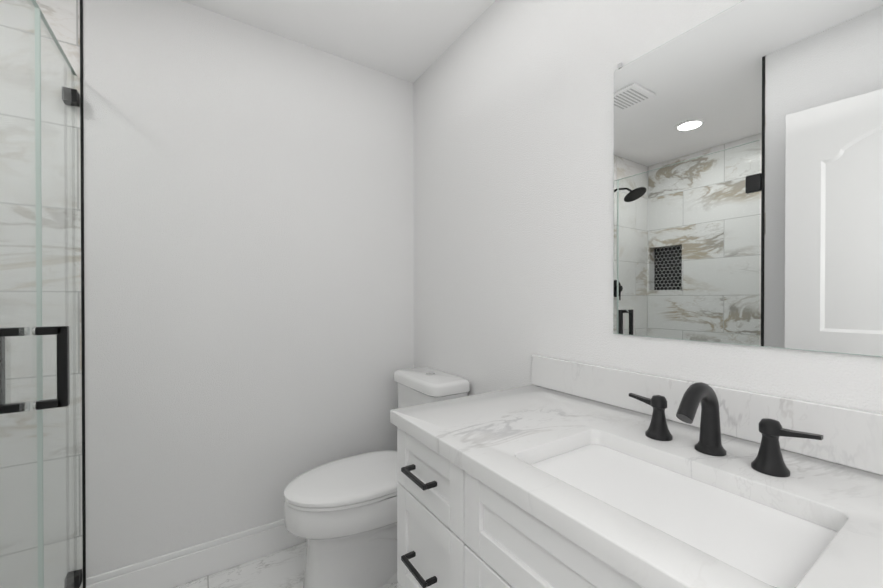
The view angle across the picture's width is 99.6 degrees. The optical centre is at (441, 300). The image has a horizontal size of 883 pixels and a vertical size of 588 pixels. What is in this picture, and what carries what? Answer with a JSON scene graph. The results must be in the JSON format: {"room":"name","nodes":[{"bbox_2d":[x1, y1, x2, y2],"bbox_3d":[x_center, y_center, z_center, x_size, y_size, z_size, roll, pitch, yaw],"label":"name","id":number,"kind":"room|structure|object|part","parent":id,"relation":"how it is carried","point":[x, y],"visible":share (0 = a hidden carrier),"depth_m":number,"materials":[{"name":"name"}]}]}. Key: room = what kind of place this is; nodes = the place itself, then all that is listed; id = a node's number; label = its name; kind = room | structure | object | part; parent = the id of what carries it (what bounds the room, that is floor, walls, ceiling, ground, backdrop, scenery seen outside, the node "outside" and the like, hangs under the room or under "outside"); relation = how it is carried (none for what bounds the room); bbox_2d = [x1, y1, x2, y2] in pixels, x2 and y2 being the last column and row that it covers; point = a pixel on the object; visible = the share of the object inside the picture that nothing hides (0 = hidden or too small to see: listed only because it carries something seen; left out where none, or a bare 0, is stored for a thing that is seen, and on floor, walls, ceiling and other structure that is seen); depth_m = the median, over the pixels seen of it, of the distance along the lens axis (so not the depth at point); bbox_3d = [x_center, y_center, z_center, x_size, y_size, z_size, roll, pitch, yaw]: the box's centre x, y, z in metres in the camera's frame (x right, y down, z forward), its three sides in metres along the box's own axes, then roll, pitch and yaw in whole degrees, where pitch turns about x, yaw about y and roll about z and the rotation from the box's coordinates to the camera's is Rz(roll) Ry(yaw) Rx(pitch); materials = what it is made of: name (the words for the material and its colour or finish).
{"room":"bathroom","nodes":[
{"label":"bathroom","id":0,"kind":"room"},
{"bbox_2d":[0,0,82,587],"bbox_3d":[-1.898,-0.030,1.110,1.242,2.440,0.120,0,0,-33],"label":"glass shower door","id":1,"kind":"structure","parent":0,"point":[62,17],"depth_m":1.34,"materials":[{"name":"clear glass"}]},
{"bbox_2d":[80,0,85,587],"bbox_3d":[-1.022,-0.078,0.893,0.015,2.338,1.196,0,0,-33],"label":"trim","id":2,"kind":"structure","parent":1,"relation":"attached to","point":[82,295],"depth_m":1.40,"materials":[{"name":"black metal"}]},
{"bbox_2d":[83,0,413,578],"bbox_3d":[-0.735,-0.034,1.863,1.528,2.440,0.120,0,0,-33],"label":"wall","id":3,"kind":"structure","parent":0,"point":[249,261],"depth_m":1.65,"materials":[{"name":"paint"}]},
{"bbox_2d":[86,519,305,587],"bbox_3d":[-0.747,1.116,1.782,1.401,0.142,0.014,0,0,-33],"label":"baseboard","id":4,"kind":"structure","parent":3,"relation":"attached to","point":[181,566],"depth_m":1.59,"materials":[{"name":"paint"}]},
{"bbox_2d":[173,542,397,587],"bbox_3d":[-0.599,1.224,0.517,2.930,0.060,2.700,0,0,-33],"label":"floor","id":5,"kind":"structure","parent":0,"point":[284,568],"depth_m":1.61,"materials":[{"name":"tile"}]},
{"bbox_2d":[284,367,469,587],"bbox_3d":[-0.265,0.771,1.618,0.766,0.833,0.510,0,0,-33],"label":"toilet","id":6,"kind":"object","parent":5,"relation":"on","point":[341,516],"visible":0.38,"depth_m":1.49,"materials":[{"name":"ceramic"}]},
{"bbox_3d":[-0.358,0.763,1.609,0.600,0.047,0.388,0,0,-33],"label":"seat","id":7,"kind":"part","parent":6,"relation":"part of","materials":[{"name":"plastic"}]},
{"bbox_3d":[-0.059,0.580,1.802,0.218,0.443,0.424,0,0,-33],"label":"tank","id":8,"kind":"part","parent":6,"relation":"part of","materials":[{"name":"ceramic"}]},
{"bbox_2d":[390,419,661,587],"bbox_3d":[0.430,0.770,0.686,0.610,0.845,1.230,0,0,-33],"label":"bathroom vanity","id":9,"kind":"object","parent":5,"relation":"on","point":[456,528],"depth_m":0.76,"materials":[{"name":"paint"}]},
{"bbox_2d":[390,383,882,587],"bbox_3d":[0.441,0.330,0.691,0.588,0.035,1.254,0,0,-33],"label":"countertop","id":10,"kind":"structure","parent":9,"relation":"on","point":[497,434],"depth_m":0.63,"materials":[{"name":"white stone"}]},
{"bbox_2d":[530,439,833,582],"bbox_3d":[0.371,0.424,0.652,0.316,0.177,0.466,0,0,-33],"label":"sink","id":11,"kind":"object","parent":10,"relation":"in","point":[770,537],"depth_m":0.63,"materials":[{"name":"white ceramic"}]},
{"bbox_2d":[626,379,825,478],"bbox_3d":[0.515,0.238,0.745,0.152,0.148,0.334,0,0,-33],"label":"faucet","id":12,"kind":"object","parent":10,"relation":"on","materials":[{"name":"black metal"}]},
{"bbox_3d":[-1.074,1.142,0.871,0.127,0.100,1.186,0,0,-33],"label":"sill","id":13,"kind":"structure","parent":5,"relation":"on","visible":0},
{"bbox_2d":[0,0,81,587],"bbox_3d":[-1.037,0.131,0.893,0.146,1.921,1.181,0,0,-33],"label":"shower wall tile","id":14,"kind":"object","parent":13,"relation":"on","point":[71,98],"visible":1,"depth_m":1.06,"materials":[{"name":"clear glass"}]},
{"bbox_3d":[-1.115,0.186,1.014,0.146,0.225,0.022,0,0,-33],"label":"handle","id":15,"kind":"part","parent":14,"relation":"part of","materials":[{"name":"black metal"}]},
{"bbox_2d":[182,0,495,82],"bbox_3d":[-0.599,-1.276,0.503,2.930,0.060,2.700,0,0,-33],"label":"ceiling","id":16,"kind":"structure","parent":0,"point":[412,41],"depth_m":1.69,"materials":[{"name":"paint"}]},
{"bbox_2d":[413,0,882,412],"bbox_3d":[0.546,-0.030,1.180,0.120,2.440,2.420,0,0,-33],"label":"wall","id":17,"kind":"structure","parent":0,"point":[513,146],"depth_m":1.36,"materials":[{"name":"paint"}]},
{"bbox_2d":[532,355,882,474],"bbox_3d":[0.679,0.258,0.845,0.020,0.108,1.254,0,0,-33],"label":"backsplash","id":18,"kind":"structure","parent":17,"relation":"attached to","point":[854,437],"depth_m":0.81,"materials":[{"name":"white stone"}]},
{"bbox_2d":[613,0,882,356],"bbox_3d":[0.687,-0.288,0.841,0.006,0.780,0.640,0,0,-33],"label":"mirror","id":19,"kind":"object","parent":17,"relation":"attached to","point":[748,172],"visible":1,"depth_m":0.82,"materials":[{"name":"silver mirror"}]}
]}

